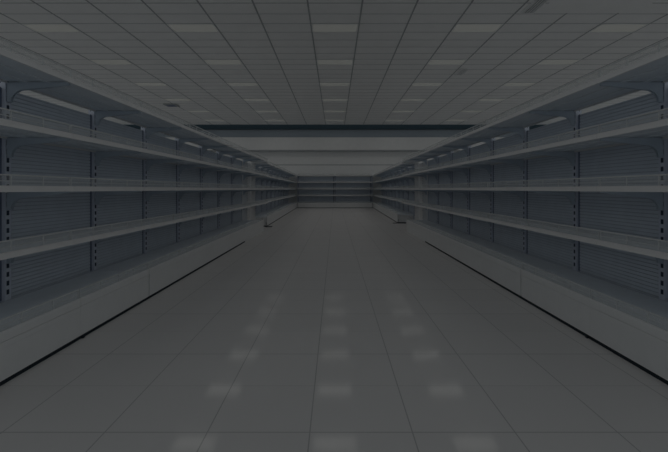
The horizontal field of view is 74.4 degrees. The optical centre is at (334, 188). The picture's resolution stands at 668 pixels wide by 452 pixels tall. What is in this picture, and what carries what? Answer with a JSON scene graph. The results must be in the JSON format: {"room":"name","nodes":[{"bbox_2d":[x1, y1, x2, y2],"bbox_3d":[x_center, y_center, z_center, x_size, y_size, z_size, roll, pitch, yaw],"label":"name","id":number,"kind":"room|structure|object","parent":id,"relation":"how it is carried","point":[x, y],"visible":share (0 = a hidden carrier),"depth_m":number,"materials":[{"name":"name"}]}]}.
{"room":"supermarket","nodes":[
{"label":"supermarket","id":0,"kind":"room"},
{"bbox_2d":[0,208,667,451],"bbox_3d":[0.000,1.250,13.150,34.000,0.100,31.300,0,0,0],"label":"floor","id":1,"kind":"structure","parent":0,"point":[325,329],"depth_m":2.91,"materials":[{"name":"tile"}]},
{"bbox_2d":[0,37,80,385],"bbox_3d":[-2.348,0.122,2.850,0.644,2.156,1.319,0,0,0],"label":"bay","id":2,"kind":"object","parent":1,"relation":"on","point":[32,332],"visible":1,"depth_m":3.16,"materials":[{"name":"grey metal"}]},
{"bbox_2d":[0,69,148,338],"bbox_3d":[-2.346,0.122,4.136,0.648,2.156,1.319,0,0,0],"label":"bay","id":3,"kind":"object","parent":1,"relation":"on","point":[105,295],"visible":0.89,"depth_m":4.05,"materials":[{"name":"grey metal"}]},
{"bbox_2d":[88,101,187,298],"bbox_3d":[-2.348,0.122,5.420,0.644,2.156,1.319,0,0,0],"label":"bay","id":4,"kind":"object","parent":1,"relation":"on","point":[124,251],"visible":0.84,"depth_m":5.37,"materials":[{"name":"grey metal"}]},
{"bbox_2d":[141,120,213,274],"bbox_3d":[-2.348,0.122,6.705,0.644,2.156,1.319,0,0,0],"label":"bay","id":5,"kind":"object","parent":1,"relation":"on","point":[161,239],"visible":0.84,"depth_m":6.68,"materials":[{"name":"grey metal"}]},
{"bbox_2d":[175,132,231,260],"bbox_3d":[-2.348,0.122,7.990,0.644,2.156,1.319,0,0,0],"label":"bay","id":6,"kind":"object","parent":1,"relation":"on","point":[189,230],"visible":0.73,"depth_m":8.03,"materials":[{"name":"grey metal"}]},
{"bbox_2d":[199,141,244,249],"bbox_3d":[-2.348,0.122,9.275,0.644,2.156,1.319,0,0,0],"label":"bay","id":7,"kind":"object","parent":1,"relation":"on","point":[209,224],"visible":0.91,"depth_m":9.32,"materials":[{"name":"grey metal"}]},
{"bbox_2d":[216,147,254,241],"bbox_3d":[-2.348,0.122,10.560,0.644,2.156,1.318,0,0,0],"label":"bay","id":8,"kind":"object","parent":1,"relation":"on","point":[224,220],"visible":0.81,"depth_m":10.59,"materials":[{"name":"grey metal"}]},
{"bbox_2d":[230,152,263,235],"bbox_3d":[-2.348,0.122,11.845,0.644,2.156,1.318,0,0,0],"label":"bay","id":9,"kind":"object","parent":1,"relation":"on","point":[236,216],"visible":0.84,"depth_m":11.90,"materials":[{"name":"grey metal"}]},
{"bbox_2d":[241,156,267,219],"bbox_3d":[-2.488,0.122,13.248,0.804,2.156,1.484,0,0,0],"label":"bay","id":10,"kind":"object","parent":1,"relation":"on","point":[248,213],"visible":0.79,"depth_m":13.43,"materials":[{"name":"grey metal"}]},
{"bbox_2d":[255,161,272,226],"bbox_3d":[-2.501,0.122,14.753,0.644,2.156,1.471,0,0,-1],"label":"bay","id":11,"kind":"object","parent":1,"relation":"on","point":[268,218],"visible":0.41,"depth_m":14.73,"materials":[{"name":"grey metal"}]},
{"bbox_2d":[255,162,276,222],"bbox_3d":[-2.527,0.122,16.186,0.644,2.156,1.471,0,0,-1],"label":"bay","id":12,"kind":"object","parent":1,"relation":"on","point":[258,195],"visible":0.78,"depth_m":16.19,"materials":[{"name":"grey metal"}]},
{"bbox_2d":[260,164,280,219],"bbox_3d":[-2.553,0.122,17.619,0.644,2.156,1.471,0,0,-1],"label":"bay","id":13,"kind":"object","parent":1,"relation":"on","point":[264,183],"visible":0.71,"depth_m":17.74,"materials":[{"name":"grey metal"}]},
{"bbox_2d":[266,166,284,216],"bbox_3d":[-2.579,0.122,19.052,0.644,2.156,1.471,0,0,-1],"label":"bay","id":14,"kind":"object","parent":1,"relation":"on","point":[280,169],"visible":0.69,"depth_m":19.27,"materials":[{"name":"grey metal"}]},
{"bbox_2d":[270,168,286,215],"bbox_3d":[-2.605,0.122,20.485,0.644,2.156,1.471,0,0,-1],"label":"bay","id":15,"kind":"object","parent":1,"relation":"on","point":[273,183],"visible":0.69,"depth_m":20.73,"materials":[{"name":"grey metal"}]},
{"bbox_2d":[274,170,289,213],"bbox_3d":[-2.631,0.122,21.918,0.644,2.156,1.471,0,0,-1],"label":"bay","id":16,"kind":"object","parent":1,"relation":"on","point":[276,175],"visible":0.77,"depth_m":22.03,"materials":[{"name":"grey metal"}]},
{"bbox_2d":[278,172,291,211],"bbox_3d":[-2.657,0.122,23.351,0.644,2.156,1.471,0,0,-1],"label":"bay","id":17,"kind":"object","parent":1,"relation":"on","point":[280,175],"visible":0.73,"depth_m":23.60,"materials":[{"name":"grey metal"}]},
{"bbox_2d":[281,172,293,210],"bbox_3d":[-2.683,0.122,24.784,0.644,2.156,1.471,0,0,-1],"label":"bay","id":18,"kind":"object","parent":1,"relation":"on","point":[283,176],"visible":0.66,"depth_m":25.12,"materials":[{"name":"grey metal"}]},
{"bbox_2d":[284,173,295,208],"bbox_3d":[-2.709,0.122,26.217,0.644,2.156,1.471,0,0,-1],"label":"bay","id":19,"kind":"object","parent":1,"relation":"on","point":[293,174],"visible":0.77,"depth_m":26.72,"materials":[{"name":"grey metal"}]},
{"bbox_2d":[286,173,296,207],"bbox_3d":[-2.735,0.122,27.669,0.644,2.156,1.509,0,0,-1],"label":"bay","id":20,"kind":"object","parent":1,"relation":"on","point":[294,173],"visible":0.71,"depth_m":28.05,"materials":[{"name":"grey metal"}]},
{"bbox_2d":[297,174,334,207],"bbox_3d":[-1.221,0.122,28.138,2.433,2.156,0.644,0,0,0],"label":"bay","id":21,"kind":"object","parent":1,"relation":"on","point":[312,192],"visible":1,"depth_m":28.43,"materials":[{"name":"grey metal"}]},
{"bbox_2d":[334,174,372,207],"bbox_3d":[1.190,0.122,28.138,2.495,2.156,0.644,0,0,0],"label":"bay","id":22,"kind":"object","parent":1,"relation":"on","point":[350,192],"visible":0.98,"depth_m":28.43,"materials":[{"name":"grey metal"}]},
{"bbox_2d":[373,173,383,207],"bbox_3d":[2.735,0.122,27.669,0.644,2.156,1.509,0,0,1],"label":"bay","id":23,"kind":"object","parent":1,"relation":"on","point":[375,173],"visible":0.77,"depth_m":28.05,"materials":[{"name":"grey metal"}]},
{"bbox_2d":[374,173,385,208],"bbox_3d":[2.709,0.122,26.217,0.644,2.156,1.471,0,0,1],"label":"bay","id":24,"kind":"object","parent":1,"relation":"on","point":[376,174],"visible":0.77,"depth_m":26.72,"materials":[{"name":"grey metal"}]},
{"bbox_2d":[376,172,388,210],"bbox_3d":[2.683,0.122,24.784,0.644,2.156,1.471,0,0,1],"label":"bay","id":25,"kind":"object","parent":1,"relation":"on","point":[386,176],"visible":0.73,"depth_m":25.12,"materials":[{"name":"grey metal"}]},
{"bbox_2d":[378,171,391,211],"bbox_3d":[2.657,0.122,23.351,0.644,2.156,1.471,0,0,1],"label":"bay","id":26,"kind":"object","parent":1,"relation":"on","point":[389,175],"visible":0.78,"depth_m":23.60,"materials":[{"name":"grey metal"}]},
{"bbox_2d":[380,170,395,213],"bbox_3d":[2.631,0.122,21.918,0.644,2.156,1.471,0,0,1],"label":"bay","id":27,"kind":"object","parent":1,"relation":"on","point":[393,175],"visible":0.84,"depth_m":22.03,"materials":[{"name":"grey metal"}]},
{"bbox_2d":[383,168,399,215],"bbox_3d":[2.605,0.122,20.485,0.644,2.156,1.471,0,0,1],"label":"bay","id":28,"kind":"object","parent":1,"relation":"on","point":[396,183],"visible":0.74,"depth_m":20.73,"materials":[{"name":"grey metal"}]},
{"bbox_2d":[385,166,403,216],"bbox_3d":[2.579,0.122,19.052,0.644,2.156,1.471,0,0,1],"label":"bay","id":29,"kind":"object","parent":1,"relation":"on","point":[389,169],"visible":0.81,"depth_m":19.27,"materials":[{"name":"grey metal"}]},
{"bbox_2d":[389,164,409,219],"bbox_3d":[2.553,0.122,17.619,0.644,2.156,1.471,0,0,1],"label":"bay","id":30,"kind":"object","parent":1,"relation":"on","point":[405,183],"visible":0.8,"depth_m":17.74,"materials":[{"name":"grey metal"}]},
{"bbox_2d":[393,162,414,222],"bbox_3d":[2.527,0.122,16.186,0.644,2.156,1.471,0,0,1],"label":"bay","id":31,"kind":"object","parent":1,"relation":"on","point":[399,217],"visible":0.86,"depth_m":15.90,"materials":[{"name":"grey metal"}]},
{"bbox_2d":[399,161,414,201],"bbox_3d":[2.531,0.122,14.752,0.584,2.156,1.470,0,0,1],"label":"bay","id":32,"kind":"object","parent":1,"relation":"on","point":[402,163],"visible":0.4,"depth_m":15.34,"materials":[{"name":"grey metal"}]},
{"bbox_2d":[402,156,428,219],"bbox_3d":[2.488,0.122,13.248,0.804,2.156,1.484,0,0,0],"label":"bay","id":33,"kind":"object","parent":1,"relation":"on","point":[421,213],"visible":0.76,"depth_m":13.43,"materials":[{"name":"white metal"}]},
{"bbox_2d":[406,152,439,235],"bbox_3d":[2.348,0.122,11.845,0.644,2.156,1.318,0,0,0],"label":"bay","id":34,"kind":"object","parent":1,"relation":"on","point":[433,216],"visible":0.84,"depth_m":11.90,"materials":[{"name":"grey metal"}]},
{"bbox_2d":[415,147,453,241],"bbox_3d":[2.348,0.122,10.560,0.644,2.156,1.318,0,0,0],"label":"bay","id":35,"kind":"object","parent":1,"relation":"on","point":[445,220],"visible":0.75,"depth_m":10.59,"materials":[{"name":"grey metal"}]},
{"bbox_2d":[425,141,470,249],"bbox_3d":[2.348,0.122,9.275,0.644,2.156,1.319,0,0,0],"label":"bay","id":36,"kind":"object","parent":1,"relation":"on","point":[460,224],"visible":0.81,"depth_m":9.32,"materials":[{"name":"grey metal"}]},
{"bbox_2d":[438,132,494,260],"bbox_3d":[2.348,0.122,7.990,0.644,2.156,1.319,0,0,0],"label":"bay","id":37,"kind":"object","parent":1,"relation":"on","point":[479,230],"visible":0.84,"depth_m":8.03,"materials":[{"name":"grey metal"}]},
{"bbox_2d":[456,120,528,274],"bbox_3d":[2.348,0.122,6.705,0.644,2.156,1.319,0,0,0],"label":"bay","id":38,"kind":"object","parent":1,"relation":"on","point":[506,239],"visible":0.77,"depth_m":6.68,"materials":[{"name":"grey metal"}]},
{"bbox_2d":[482,101,581,298],"bbox_3d":[2.348,0.122,5.420,0.644,2.156,1.319,0,0,0],"label":"bay","id":39,"kind":"object","parent":1,"relation":"on","point":[544,251],"visible":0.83,"depth_m":5.38,"materials":[{"name":"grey metal"}]},
{"bbox_2d":[521,69,667,338],"bbox_3d":[2.346,0.122,4.136,0.648,2.156,1.319,0,0,0],"label":"bay","id":40,"kind":"object","parent":1,"relation":"on","point":[564,295],"visible":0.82,"depth_m":4.06,"materials":[{"name":"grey metal"}]},
{"bbox_2d":[589,38,667,384],"bbox_3d":[2.348,0.122,2.850,0.644,2.156,1.319,0,0,0],"label":"bay","id":41,"kind":"object","parent":1,"relation":"on","point":[636,331],"visible":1,"depth_m":3.17,"materials":[{"name":"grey metal"}]},
{"bbox_2d":[0,0,667,124],"bbox_3d":[0.000,-4.137,12.750,34.836,0.086,30.500,0,0,0],"label":"ceiling","id":42,"kind":"structure","parent":0,"point":[277,47],"depth_m":13.03,"materials":[{"name":"tile"}]},
{"bbox_2d":[22,24,80,31],"bbox_3d":[-7.200,-4.095,11.200,1.170,0.009,0.570,0,0,0],"label":"recessed light","id":43,"kind":"object","parent":42,"relation":"in","point":[35,27],"visible":1,"depth_m":11.15,"materials":[{"name":"white plastic"}]},
{"bbox_2d":[89,59,133,64],"bbox_3d":[-7.200,-4.095,14.200,1.170,0.009,0.570,0,0,0],"label":"recessed light","id":44,"kind":"object","parent":42,"relation":"in","point":[97,61],"visible":1,"depth_m":14.12,"materials":[{"name":"white plastic"}]},
{"bbox_2d":[91,60,130,63],"bbox_3d":[-7.200,-4.096,14.200,1.124,0.006,0.524,0,0,0],"label":"diffuser","id":45,"kind":"object","parent":44,"relation":"attached to","point":[95,61],"depth_m":14.12,"materials":[{"name":"grey plastic"}]},
{"bbox_2d":[133,82,167,85],"bbox_3d":[-7.200,-4.095,17.200,1.170,0.009,0.570,0,0,0],"label":"recessed light","id":46,"kind":"object","parent":42,"relation":"in","point":[136,83],"visible":1,"depth_m":17.07,"materials":[{"name":"white plastic"}]},
{"bbox_2d":[135,83,166,85],"bbox_3d":[-7.200,-4.096,17.200,1.124,0.006,0.524,0,0,0],"label":"diffuser","id":47,"kind":"object","parent":46,"relation":"attached to","point":[139,84],"depth_m":17.23,"materials":[{"name":"grey plastic"}]},
{"bbox_2d":[163,104,179,106],"bbox_3d":[-7.950,-4.064,21.400,0.600,0.058,0.600,0,0,0],"label":"ceiling fitting","id":48,"kind":"object","parent":42,"relation":"attached to","point":[167,105],"visible":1,"depth_m":21.26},
{"bbox_2d":[163,98,191,100],"bbox_3d":[-7.200,-4.095,20.200,1.170,0.009,0.570,0,0,0],"label":"recessed light","id":49,"kind":"object","parent":42,"relation":"in","point":[167,99],"visible":1,"depth_m":20.12,"materials":[{"name":"white plastic"}]},
{"bbox_2d":[165,99,190,100],"bbox_3d":[-7.200,-4.096,20.200,1.124,0.006,0.524,0,0,0],"label":"diffuser","id":50,"kind":"object","parent":49,"relation":"attached to","point":[165,99],"depth_m":20.12,"materials":[{"name":"grey plastic"}]},
{"bbox_2d":[167,24,218,31],"bbox_3d":[-3.600,-4.095,11.200,1.170,0.009,0.570,0,0,0],"label":"recessed light","id":51,"kind":"object","parent":42,"relation":"in","point":[175,27],"visible":1,"depth_m":11.15,"materials":[{"name":"white plastic"}]},
{"bbox_2d":[203,119,223,120],"bbox_3d":[-7.200,-4.095,26.200,1.170,0.009,0.570,0,0,0],"label":"recessed light","id":52,"kind":"object","parent":42,"relation":"in","point":[203,119],"visible":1,"depth_m":25.92,"materials":[{"name":"white plastic"}]},
{"bbox_2d":[203,59,242,64],"bbox_3d":[-3.600,-4.095,14.200,1.170,0.009,0.570,0,0,0],"label":"recessed light","id":53,"kind":"object","parent":42,"relation":"in","point":[208,61],"visible":1,"depth_m":14.12,"materials":[{"name":"white plastic"}]},
{"bbox_2d":[204,60,241,63],"bbox_3d":[-3.600,-4.096,14.200,1.124,0.006,0.524,0,0,0],"label":"diffuser","id":54,"kind":"object","parent":53,"relation":"attached to","point":[207,61],"depth_m":14.12,"materials":[{"name":"grey plastic"}]},
{"bbox_2d":[226,82,258,85],"bbox_3d":[-3.600,-4.095,17.200,1.170,0.009,0.570,0,0,0],"label":"recessed light","id":55,"kind":"object","parent":42,"relation":"in","point":[228,83],"visible":1,"depth_m":17.15,"materials":[{"name":"white plastic"}]},
{"bbox_2d":[228,83,257,85],"bbox_3d":[-3.600,-4.096,17.200,1.124,0.006,0.524,0,0,0],"label":"diffuser","id":56,"kind":"object","parent":55,"relation":"attached to","point":[230,84],"depth_m":17.23,"materials":[{"name":"grey plastic"}]},
{"bbox_2d":[243,98,269,100],"bbox_3d":[-3.600,-4.095,20.200,1.170,0.009,0.570,0,0,0],"label":"recessed light","id":57,"kind":"object","parent":42,"relation":"in","point":[244,99],"visible":1,"depth_m":20.12,"materials":[{"name":"white plastic"}]},
{"bbox_2d":[244,99,268,100],"bbox_3d":[-3.600,-4.096,20.200,1.124,0.006,0.524,0,0,0],"label":"diffuser","id":58,"kind":"object","parent":57,"relation":"attached to","point":[244,99],"depth_m":20.23,"materials":[{"name":"grey plastic"}]},
{"bbox_2d":[255,110,277,111],"bbox_3d":[-3.600,-4.095,23.200,1.170,0.009,0.570,0,0,0],"label":"recessed light","id":59,"kind":"object","parent":42,"relation":"in","point":[255,110],"visible":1,"depth_m":23.07,"materials":[{"name":"white plastic"}]},
{"bbox_2d":[264,119,284,120],"bbox_3d":[-3.600,-4.095,26.200,1.170,0.009,0.570,0,0,0],"label":"recessed light","id":60,"kind":"object","parent":42,"relation":"in","point":[264,119],"visible":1,"depth_m":26.09,"materials":[{"name":"white plastic"}]},
{"bbox_2d":[311,24,358,31],"bbox_3d":[0.000,-4.095,11.200,1.170,0.009,0.570,0,0,0],"label":"recessed light","id":61,"kind":"object","parent":42,"relation":"in","point":[315,27],"visible":1,"depth_m":11.15,"materials":[{"name":"white plastic"}]},
{"bbox_2d":[317,59,352,64],"bbox_3d":[0.000,-4.095,14.200,1.170,0.009,0.570,0,0,0],"label":"recessed light","id":62,"kind":"object","parent":42,"relation":"in","point":[319,61],"visible":1,"depth_m":14.18,"materials":[{"name":"white plastic"}]},
{"bbox_2d":[317,60,352,63],"bbox_3d":[0.000,-4.096,14.200,1.124,0.006,0.524,0,0,0],"label":"diffuser","id":63,"kind":"object","parent":62,"relation":"attached to","point":[318,61],"depth_m":14.17,"materials":[{"name":"grey plastic"}]},
{"bbox_2d":[320,82,349,85],"bbox_3d":[0.000,-4.095,17.200,1.170,0.009,0.570,0,0,0],"label":"recessed light","id":64,"kind":"object","parent":42,"relation":"in","point":[321,83],"visible":1,"depth_m":17.15,"materials":[{"name":"white plastic"}]},
{"bbox_2d":[322,98,347,100],"bbox_3d":[0.000,-4.095,20.200,1.170,0.009,0.570,0,0,0],"label":"recessed light","id":65,"kind":"object","parent":42,"relation":"in","point":[323,99],"visible":1,"depth_m":20.12,"materials":[{"name":"white plastic"}]},
{"bbox_2d":[323,99,346,100],"bbox_3d":[0.000,-4.096,20.200,1.124,0.006,0.524,0,0,0],"label":"diffuser","id":66,"kind":"object","parent":65,"relation":"attached to","point":[323,99],"depth_m":20.24,"materials":[{"name":"grey plastic"}]},
{"bbox_2d":[324,110,345,111],"bbox_3d":[0.000,-4.095,23.200,1.170,0.009,0.570,0,0,0],"label":"recessed light","id":67,"kind":"object","parent":42,"relation":"in","point":[324,110],"visible":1,"depth_m":23.08,"materials":[{"name":"white plastic"}]},
{"bbox_2d":[325,119,344,120],"bbox_3d":[0.000,-4.095,26.200,1.170,0.009,0.570,0,0,0],"label":"recessed light","id":68,"kind":"object","parent":42,"relation":"in","point":[325,119],"visible":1,"depth_m":26.09,"materials":[{"name":"white plastic"}]},
{"bbox_2d":[385,119,405,120],"bbox_3d":[3.600,-4.095,26.200,1.170,0.009,0.570,0,0,0],"label":"recessed light","id":69,"kind":"object","parent":42,"relation":"in","point":[386,119],"visible":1,"depth_m":26.09,"materials":[{"name":"white plastic"}]},
{"bbox_2d":[392,110,414,111],"bbox_3d":[3.600,-4.095,23.200,1.170,0.009,0.570,0,0,0],"label":"recessed light","id":70,"kind":"object","parent":42,"relation":"in","point":[393,110],"visible":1,"depth_m":23.07,"materials":[{"name":"white plastic"}]},
{"bbox_2d":[400,98,426,100],"bbox_3d":[3.600,-4.095,20.200,1.170,0.009,0.570,0,0,0],"label":"recessed light","id":71,"kind":"object","parent":42,"relation":"in","point":[402,99],"visible":1,"depth_m":20.12,"materials":[{"name":"white plastic"}]},
{"bbox_2d":[401,99,425,100],"bbox_3d":[3.600,-4.096,20.200,1.124,0.006,0.524,0,0,0],"label":"diffuser","id":72,"kind":"object","parent":71,"relation":"attached to","point":[401,99],"depth_m":20.23,"materials":[{"name":"grey plastic"}]},
{"bbox_2d":[411,82,443,85],"bbox_3d":[3.600,-4.095,17.200,1.170,0.009,0.570,0,0,0],"label":"recessed light","id":73,"kind":"object","parent":42,"relation":"in","point":[414,83],"visible":1,"depth_m":17.15,"materials":[{"name":"white plastic"}]},
{"bbox_2d":[412,83,441,85],"bbox_3d":[3.600,-4.096,17.200,1.124,0.006,0.524,0,0,0],"label":"diffuser","id":74,"kind":"object","parent":73,"relation":"attached to","point":[414,84],"depth_m":17.23,"materials":[{"name":"grey plastic"}]},
{"bbox_2d":[427,59,466,64],"bbox_3d":[3.600,-4.095,14.200,1.170,0.009,0.570,0,0,0],"label":"recessed light","id":75,"kind":"object","parent":42,"relation":"in","point":[432,61],"visible":1,"depth_m":14.12,"materials":[{"name":"white plastic"}]},
{"bbox_2d":[428,60,465,63],"bbox_3d":[3.600,-4.096,14.200,1.124,0.006,0.524,0,0,0],"label":"diffuser","id":76,"kind":"object","parent":75,"relation":"attached to","point":[431,61],"depth_m":14.12,"materials":[{"name":"grey plastic"}]},
{"bbox_2d":[446,119,466,120],"bbox_3d":[7.200,-4.095,26.200,1.170,0.009,0.570,0,0,0],"label":"recessed light","id":77,"kind":"object","parent":42,"relation":"in","point":[447,119],"visible":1,"depth_m":25.92,"materials":[{"name":"white plastic"}]},
{"bbox_2d":[455,68,469,74],"bbox_3d":[4.430,-4.088,15.350,0.260,0.021,0.900,0,0,0],"label":"ceiling vent","id":78,"kind":"object","parent":42,"relation":"in","point":[461,71],"visible":1,"depth_m":15.29,"materials":[{"name":"grey metal"}]},
{"bbox_2d":[451,24,502,31],"bbox_3d":[3.600,-4.095,11.200,1.170,0.009,0.570,0,0,0],"label":"recessed light","id":79,"kind":"object","parent":42,"relation":"in","point":[458,27],"visible":1,"depth_m":11.15,"materials":[{"name":"white plastic"}]},
{"bbox_2d":[478,98,506,100],"bbox_3d":[7.200,-4.095,20.200,1.170,0.009,0.570,0,0,0],"label":"recessed light","id":80,"kind":"object","parent":42,"relation":"in","point":[481,99],"visible":1,"depth_m":20.12,"materials":[{"name":"white plastic"}]},
{"bbox_2d":[479,99,504,100],"bbox_3d":[7.200,-4.096,20.200,1.124,0.006,0.524,0,0,0],"label":"diffuser","id":81,"kind":"object","parent":80,"relation":"attached to","point":[480,99],"depth_m":20.12,"materials":[{"name":"grey plastic"}]},
{"bbox_2d":[502,82,536,85],"bbox_3d":[7.200,-4.095,17.200,1.170,0.009,0.570,0,0,0],"label":"recessed light","id":82,"kind":"object","parent":42,"relation":"in","point":[507,83],"visible":1,"depth_m":17.07,"materials":[{"name":"white plastic"}]},
{"bbox_2d":[503,83,534,85],"bbox_3d":[7.200,-4.096,17.200,1.124,0.006,0.524,0,0,0],"label":"diffuser","id":83,"kind":"object","parent":82,"relation":"attached to","point":[506,84],"depth_m":17.23,"materials":[{"name":"grey plastic"}]},
{"bbox_2d":[520,0,548,13],"bbox_3d":[4.470,-4.088,9.780,0.300,0.021,0.950,0,0,0],"label":"ceiling vent","id":84,"kind":"object","parent":42,"relation":"in","point":[535,5],"visible":1,"depth_m":9.88,"materials":[{"name":"grey metal"}]},
{"bbox_2d":[536,59,580,64],"bbox_3d":[7.200,-4.095,14.200,1.170,0.009,0.570,0,0,0],"label":"recessed light","id":85,"kind":"object","parent":42,"relation":"in","point":[545,61],"visible":1,"depth_m":14.12,"materials":[{"name":"white plastic"}]},
{"bbox_2d":[539,60,578,63],"bbox_3d":[7.200,-4.096,14.200,1.124,0.006,0.524,0,0,0],"label":"diffuser","id":86,"kind":"object","parent":85,"relation":"attached to","point":[544,61],"depth_m":14.12,"materials":[{"name":"grey plastic"}]},
{"bbox_2d":[589,24,647,31],"bbox_3d":[7.200,-4.095,11.200,1.170,0.009,0.570,0,0,0],"label":"recessed light","id":87,"kind":"object","parent":42,"relation":"in","point":[603,27],"visible":1,"depth_m":11.15,"materials":[{"name":"white plastic"}]},
{"bbox_2d":[152,130,517,202],"bbox_3d":[0.000,-1.325,28.390,34.000,5.050,0.620,0,0,0],"label":"wall","id":88,"kind":"structure","parent":0,"point":[299,152],"depth_m":28.50,"materials":[{"name":"white paint"}]},
{"bbox_2d":[126,125,543,129],"bbox_3d":[0.000,-4.020,28.560,34.000,0.320,0.280,0,0,0],"label":"trim","id":89,"kind":"structure","parent":88,"relation":"attached to","point":[205,127],"depth_m":28.42,"materials":[{"name":"blue paint"}]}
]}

